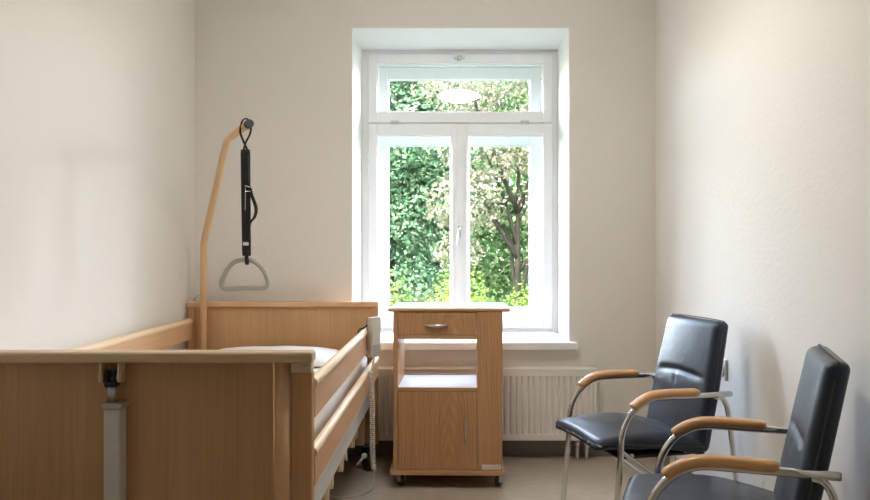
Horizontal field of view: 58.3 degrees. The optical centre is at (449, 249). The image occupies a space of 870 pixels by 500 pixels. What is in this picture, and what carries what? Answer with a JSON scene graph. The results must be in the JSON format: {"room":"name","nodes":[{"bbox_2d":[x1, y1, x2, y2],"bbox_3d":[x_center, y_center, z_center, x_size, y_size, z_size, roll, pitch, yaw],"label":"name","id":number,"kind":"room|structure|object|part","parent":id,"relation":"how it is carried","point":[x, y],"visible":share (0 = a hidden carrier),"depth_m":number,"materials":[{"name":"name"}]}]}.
{"room":"care facility","nodes":[
{"label":"care facility","id":0,"kind":"room"},
{"bbox_2d":[0,0,194,349],"bbox_3d":[-1.525,-0.095,1.080,0.200,2.730,6.560,0,0,0],"label":"wall","id":1,"kind":"structure","parent":0,"point":[97,97],"depth_m":3.13,"materials":[{"name":"white paint"}]},
{"bbox_2d":[195,0,654,417],"bbox_3d":[-0.140,0.145,4.760,2.971,3.210,0.800,0,0,0],"label":"wall","id":2,"kind":"structure","parent":0,"point":[283,66],"depth_m":4.36,"materials":[{"name":"white paint"}]},
{"bbox_2d":[352,28,577,349],"bbox_3d":[0.058,-0.345,4.790,1.296,1.793,0.980,0,0,0],"label":"window","id":3,"kind":"structure","parent":2,"relation":"in","point":[538,56],"depth_m":4.82,"materials":[{"name":"paint"}]},
{"bbox_3d":[-0.212,-0.159,5.080,0.551,1.233,0.036,0,0,0],"label":"sash","id":4,"kind":"part","parent":3,"relation":"part of","materials":[{"name":"white paint"}]},
{"bbox_3d":[0.054,-0.090,4.783,0.022,0.120,0.050,0,0,7],"label":"handle","id":5,"kind":"part","parent":3,"relation":"part of","materials":[{"name":"metal"}]},
{"bbox_3d":[0.065,-0.999,4.839,1.139,0.425,0.048,0,0,0],"label":"sash","id":6,"kind":"part","parent":3,"relation":"part of","materials":[{"name":"white paint"}]},
{"bbox_3d":[0.059,-0.984,5.080,1.095,0.398,0.036,0,0,0],"label":"sash","id":7,"kind":"part","parent":3,"relation":"part of","materials":[{"name":"white paint"}]},
{"bbox_3d":[0.059,-0.364,5.095,1.210,1.751,0.070,0,0,0],"label":"frame","id":8,"kind":"part","parent":3,"relation":"part of","materials":[{"name":"white paint"}]},
{"bbox_3d":[0.059,0.534,5.086,1.209,0.029,0.388,0,0,0],"label":"sill","id":9,"kind":"part","parent":3,"relation":"part of","materials":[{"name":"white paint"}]},
{"bbox_3d":[0.058,0.531,4.554,1.296,0.041,0.509,0,0,0],"label":"sill","id":10,"kind":"part","parent":3,"relation":"part of","materials":[{"name":"white paint"}]},
{"bbox_3d":[0.336,-0.159,5.080,0.542,1.233,0.036,0,0,0],"label":"sash","id":11,"kind":"part","parent":3,"relation":"part of","materials":[{"name":"white paint"}]},
{"bbox_2d":[347,441,611,455],"bbox_3d":[-0.140,1.100,4.354,2.571,0.100,0.012,0,0,0],"label":"baseboard","id":12,"kind":"structure","parent":2,"relation":"attached to","point":[384,448],"depth_m":4.35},
{"bbox_2d":[379,367,596,458],"bbox_3d":[0.060,0.897,4.299,1.485,0.502,0.128,0,0,0],"label":"radiator","id":13,"kind":"object","parent":2,"relation":"attached to","point":[534,399],"visible":0.32,"depth_m":4.24,"materials":[{"name":"metal"}]},
{"bbox_2d":[379,367,596,370],"bbox_3d":[0.060,0.652,4.284,1.484,0.012,0.089,0,0,0],"label":"grille","id":14,"kind":"object","parent":13,"relation":"attached to","point":[380,368],"depth_m":4.24,"materials":[{"name":"metal"}]},
{"bbox_2d":[329,456,663,499],"bbox_3d":[-0.140,1.210,1.085,2.971,0.120,6.570,0,0,0],"label":"floor","id":15,"kind":"structure","parent":0,"point":[525,477],"depth_m":3.86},
{"bbox_2d":[0,119,378,499],"bbox_3d":[-0.896,0.281,3.187,1.036,1.737,2.094,0,0,0],"label":"hospital bed","id":16,"kind":"object","parent":15,"relation":"on","point":[124,417],"visible":0.97,"depth_m":2.20,"materials":[{"name":"brown wood"}]},
{"bbox_3d":[-0.966,0.340,2.170,0.013,0.056,0.040,0,0,0],"label":"bracket plate","id":17,"kind":"part","parent":16,"relation":"part of","materials":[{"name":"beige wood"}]},
{"bbox_3d":[-0.940,0.398,2.168,0.023,0.046,0.023,0,0,0],"label":"rod","id":18,"kind":"part","parent":16,"relation":"part of","materials":[{"name":"metal"}]},
{"bbox_3d":[-0.914,0.340,2.170,0.013,0.056,0.040,0,0,0],"label":"bracket plate","id":19,"kind":"part","parent":16,"relation":"part of","materials":[{"name":"beige wood"}]},
{"bbox_3d":[-0.914,0.650,2.210,0.831,0.679,0.024,0,0,0],"label":"footboard","id":20,"kind":"part","parent":16,"relation":"part of","materials":[{"name":"brown wood"}]},
{"bbox_3d":[-1.396,0.435,3.211,0.020,0.091,1.966,0,0,0],"label":"rail","id":21,"kind":"part","parent":16,"relation":"part of","materials":[{"name":"brown wood"}]},
{"bbox_2d":[219,118,269,290],"bbox_3d":[-0.925,-0.206,3.525,0.227,0.785,0.065,0,0,11],"label":"grip","id":22,"kind":"object","parent":16,"relation":"hanging from","point":[247,195],"visible":1,"depth_m":3.51,"materials":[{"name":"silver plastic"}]},
{"bbox_3d":[-0.926,0.110,3.520,0.231,0.153,0.017,0,0,0],"label":"handle","id":23,"kind":"part","parent":22,"relation":"part of","materials":[{"name":"grey plastic"}]},
{"bbox_3d":[-0.470,0.671,2.190,0.046,0.718,0.046,0,0,0],"label":"post","id":24,"kind":"part","parent":16,"relation":"part of","materials":[{"name":"brown wood"}]},
{"bbox_3d":[-0.896,0.679,4.217,1.008,0.742,0.024,0,0,0],"label":"headboard","id":25,"kind":"part","parent":16,"relation":"part of","materials":[{"name":"brown wood"}]},
{"bbox_2d":[313,356,366,439],"bbox_3d":[-0.901,0.632,3.225,0.930,0.174,1.850,0,0,0],"label":"mattress","id":26,"kind":"object","parent":16,"relation":"on","point":[328,410],"visible":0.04,"depth_m":3.05,"materials":[{"name":"white fabric"}]},
{"bbox_2d":[219,346,338,366],"bbox_3d":[-0.885,0.515,3.860,0.670,0.060,0.470,0,0,0],"label":"pillow","id":27,"kind":"object","parent":26,"relation":"on","point":[323,355],"visible":0.3,"depth_m":3.85,"materials":[{"name":"white fabric"}]},
{"bbox_3d":[-0.395,0.435,3.211,0.020,0.091,1.966,0,0,0],"label":"rail","id":28,"kind":"part","parent":16,"relation":"part of","materials":[{"name":"brown wood"}]},
{"bbox_3d":[-0.890,0.759,3.212,0.960,0.078,1.955,0,0,0],"label":"bed frame","id":29,"kind":"part","parent":16,"relation":"part of","materials":[{"name":"brown wood"}]},
{"bbox_3d":[-0.395,0.633,3.211,0.020,0.086,1.966,0,0,0],"label":"rail","id":30,"kind":"part","parent":16,"relation":"part of","materials":[{"name":"brown wood"}]},
{"bbox_2d":[329,316,380,497],"bbox_3d":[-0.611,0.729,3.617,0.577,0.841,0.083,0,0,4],"label":"bed remote control","id":31,"kind":"object","parent":16,"relation":"hanging from","point":[373,324],"visible":0.96,"depth_m":3.57,"materials":[{"name":"grey plastic"}]},
{"bbox_3d":[-0.356,0.777,3.570,0.038,0.457,0.026,0,0,0],"label":"coiled cord","id":32,"kind":"part","parent":31,"relation":"part of","materials":[{"name":"grey plastic"}]},
{"bbox_2d":[388,302,509,485],"bbox_3d":[0.000,0.715,3.957,0.590,0.870,0.453,0,0,1],"label":"base cabinet","id":33,"kind":"object","parent":15,"relation":"on","point":[444,424],"visible":1,"depth_m":3.76,"materials":[{"name":"brown wood"}]},
{"bbox_3d":[-0.258,0.680,3.963,0.022,0.764,0.395,0,0,1],"label":"panel","id":34,"kind":"part","parent":33,"relation":"part of","materials":[{"name":"brown wood"}]},
{"bbox_3d":[-0.065,0.365,3.746,0.120,0.020,0.027,0,0,1],"label":"handle","id":35,"kind":"part","parent":33,"relation":"part of","materials":[{"name":"metal"}]},
{"bbox_2d":[398,387,476,390],"bbox_3d":[-0.056,0.672,3.957,0.382,0.017,0.392,0,0,1],"label":"shelf","id":36,"kind":"object","parent":33,"relation":"attached to","point":[399,388],"depth_m":3.76,"materials":[{"name":"brown wood"}]},
{"bbox_2d":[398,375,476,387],"bbox_3d":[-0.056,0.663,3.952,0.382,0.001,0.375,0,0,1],"label":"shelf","id":37,"kind":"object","parent":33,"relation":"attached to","point":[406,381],"depth_m":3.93,"materials":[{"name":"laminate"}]},
{"bbox_3d":[-0.060,0.420,3.771,0.382,0.020,0.019,0,0,1],"label":"rail","id":38,"kind":"part","parent":33,"relation":"part of","materials":[{"name":"brown wood"}]},
{"bbox_3d":[-0.056,0.355,3.942,0.379,0.107,0.366,0,0,1],"label":"drawer","id":39,"kind":"part","parent":33,"relation":"part of","materials":[{"name":"brown wood"}]},
{"bbox_3d":[-0.061,0.871,3.768,0.379,0.376,0.018,0,0,1],"label":"door","id":40,"kind":"part","parent":33,"relation":"part of","materials":[{"name":"brown wood"}]},
{"bbox_3d":[-0.009,1.073,3.963,0.553,0.022,0.433,0,0,1],"label":"board","id":41,"kind":"part","parent":33,"relation":"part of","materials":[{"name":"brown wood"}]},
{"bbox_3d":[0.076,0.861,3.744,0.010,0.136,0.026,0,0,1],"label":"handle","id":42,"kind":"part","parent":33,"relation":"part of","materials":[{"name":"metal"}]},
{"bbox_3d":[0.145,0.680,3.962,0.018,0.764,0.375,0,0,1],"label":"divider panel","id":43,"kind":"part","parent":33,"relation":"part of","materials":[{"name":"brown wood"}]},
{"bbox_3d":[0.192,0.680,3.764,0.122,0.764,0.020,0,0,1],"label":"column panel","id":44,"kind":"part","parent":33,"relation":"part of","materials":[{"name":"brown wood"}]},
{"bbox_2d":[556,313,738,499],"bbox_3d":[0.767,0.708,3.088,0.596,0.884,0.511,0,0,-14],"label":"armchair","id":45,"kind":"object","parent":15,"relation":"on","point":[687,376],"visible":0.92,"depth_m":2.99,"materials":[{"name":"black leather"}]},
{"bbox_3d":[0.694,0.836,3.312,0.496,0.619,0.022,0,0,-14],"label":"leg","id":46,"kind":"part","parent":45,"relation":"part of","materials":[{"name":"silver metal"}]},
{"bbox_3d":[0.671,0.545,3.306,0.275,0.071,0.041,0,0,-14],"label":"armrest","id":47,"kind":"part","parent":45,"relation":"part of","materials":[{"name":"brown wood"}]},
{"bbox_3d":[0.695,0.721,3.070,0.448,0.105,0.414,0,0,-14],"label":"seat","id":48,"kind":"part","parent":45,"relation":"part of","materials":[{"name":"black leather"}]},
{"bbox_3d":[0.733,0.764,3.080,0.330,0.014,0.370,0,0,-14],"label":"seat","id":49,"kind":"part","parent":45,"relation":"part of","materials":[{"name":"black leather"}]},
{"bbox_3d":[0.934,0.841,3.373,0.127,0.607,0.019,0,0,-14],"label":"leg","id":50,"kind":"part","parent":45,"relation":"part of","materials":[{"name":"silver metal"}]},
{"bbox_3d":[0.787,0.545,2.851,0.275,0.071,0.041,0,0,-14],"label":"armrest","id":51,"kind":"part","parent":45,"relation":"part of","materials":[{"name":"brown wood"}]},
{"bbox_3d":[0.809,0.836,2.857,0.496,0.619,0.022,0,0,-14],"label":"leg","id":52,"kind":"part","parent":45,"relation":"part of","materials":[{"name":"silver metal"}]},
{"bbox_3d":[0.944,0.519,3.133,0.163,0.491,0.414,0,0,-14],"label":"backrest","id":53,"kind":"part","parent":45,"relation":"part of","materials":[{"name":"black leather"}]},
{"bbox_3d":[1.050,0.841,2.918,0.127,0.607,0.019,0,0,-14],"label":"leg","id":54,"kind":"part","parent":45,"relation":"part of","materials":[{"name":"silver metal"}]},
{"bbox_2d":[622,344,849,499],"bbox_3d":[0.780,0.708,2.147,0.596,0.884,0.511,0,0,18],"label":"armchair","id":55,"kind":"object","parent":15,"relation":"on","point":[802,473],"visible":1,"depth_m":1.98,"materials":[{"name":"black leather"}]},
{"bbox_3d":[0.710,0.721,2.171,0.448,0.105,0.414,0,0,18],"label":"seat","id":56,"kind":"part","parent":55,"relation":"part of","materials":[{"name":"black leather"}]},
{"bbox_3d":[0.818,0.545,2.383,0.275,0.071,0.041,0,0,18],"label":"armrest","id":57,"kind":"part","parent":55,"relation":"part of","materials":[{"name":"brown wood"}]},
{"bbox_3d":[0.840,0.836,2.375,0.496,0.619,0.022,0,0,18],"label":"leg","id":58,"kind":"part","parent":55,"relation":"part of","materials":[{"name":"silver metal"}]},
{"bbox_3d":[0.668,0.545,1.937,0.275,0.071,0.041,0,0,18],"label":"armrest","id":59,"kind":"part","parent":55,"relation":"part of","materials":[{"name":"brown wood"}]},
{"bbox_3d":[0.691,0.836,1.930,0.496,0.619,0.022,0,0,18],"label":"leg","id":60,"kind":"part","parent":55,"relation":"part of","materials":[{"name":"silver metal"}]},
{"bbox_3d":[0.954,0.519,2.089,0.163,0.491,0.414,0,0,18],"label":"backrest","id":61,"kind":"part","parent":55,"relation":"part of","materials":[{"name":"black leather"}]},
{"bbox_3d":[0.926,0.841,1.851,0.127,0.607,0.019,0,0,18],"label":"leg","id":62,"kind":"part","parent":55,"relation":"part of","materials":[{"name":"silver metal"}]},
{"bbox_2d":[655,0,869,499],"bbox_3d":[1.246,-0.095,1.080,0.200,2.730,6.560,0,0,0],"label":"wall","id":63,"kind":"structure","parent":0,"point":[762,107],"depth_m":2.83,"materials":[{"name":"white paint"}]},
{"bbox_2d":[655,456,692,473],"bbox_3d":[1.139,1.100,1.173,0.012,0.100,6.347,0,0,0],"label":"baseboard","id":64,"kind":"structure","parent":63,"relation":"attached to","point":[667,459],"depth_m":4.07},
{"bbox_2d":[721,359,726,380],"bbox_3d":[1.138,0.497,3.260,0.016,0.088,0.080,0,0,0],"label":"wall socket","id":65,"kind":"object","parent":63,"relation":"attached to","point":[724,370],"visible":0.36,"depth_m":3.23,"materials":[{"name":"white paint"}]},
{"label":"outside","id":66,"kind":"structure","parent":0,"visible":0},
{"bbox_2d":[397,274,528,306],"bbox_3d":[0.000,2.298,35.400,60.000,0.630,60.000,0,0,0],"label":"ground","id":67,"kind":"structure","parent":66,"point":[511,297],"depth_m":33.52,"materials":[{"name":"green plant"}]},
{"bbox_2d":[389,271,414,306],"bbox_3d":[-0.646,1.178,7.607,1.229,1.976,0.992,0,0,0],"label":"bush","id":68,"kind":"object","parent":67,"relation":"on","point":[399,285],"visible":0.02,"depth_m":7.59,"materials":[{"name":"green plant"}]},
{"bbox_2d":[389,81,512,305],"bbox_3d":[-0.785,-1.434,14.437,4.481,7.178,3.171,0,0,0],"label":"leafy tree","id":69,"kind":"object","parent":67,"relation":"on","point":[414,169],"visible":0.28,"depth_m":13.76,"materials":[{"name":"green plant"}]},
{"bbox_2d":[389,81,522,300],"bbox_3d":[-2.767,-2.630,22.472,10.050,9.903,5.482,0,0,0],"label":"tree","id":70,"kind":"object","parent":67,"relation":"on","point":[438,264],"visible":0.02,"depth_m":21.77,"materials":[{"name":"green plant"}]},
{"bbox_2d":[426,262,489,301],"bbox_3d":[0.095,1.152,9.295,1.290,2.034,1.042,0,0,0],"label":"bush","id":71,"kind":"object","parent":67,"relation":"on","point":[447,294],"visible":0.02,"depth_m":9.29,"materials":[{"name":"green plant"}]},
{"bbox_2d":[410,81,528,306],"bbox_3d":[1.013,-0.566,11.011,3.201,5.432,1.847,0,0,-5],"label":"blossoming tree","id":72,"kind":"object","parent":67,"relation":"on","point":[519,203],"visible":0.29,"depth_m":10.94,"materials":[{"name":"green plant"}]},
{"bbox_2d":[428,81,528,306],"bbox_3d":[2.497,-2.027,18.126,6.084,8.357,3.554,0,0,4],"label":"round tree","id":73,"kind":"object","parent":67,"relation":"on","point":[504,276],"visible":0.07,"depth_m":17.45,"materials":[{"name":"green plant"}]},
{"bbox_2d":[470,84,528,297],"bbox_3d":[4.809,-3.451,28.276,11.746,11.205,6.099,0,0,2],"label":"broad tree","id":74,"kind":"object","parent":67,"relation":"on","point":[511,109],"visible":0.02,"depth_m":27.43,"materials":[{"name":"green plant"}]},
{"bbox_2d":[503,279,528,306],"bbox_3d":[0.816,1.192,7.796,1.258,1.917,0.978,0,0,0],"label":"bush","id":75,"kind":"object","parent":67,"relation":"on","point":[522,292],"visible":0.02,"depth_m":7.83,"materials":[{"name":"green plant"}]}
]}

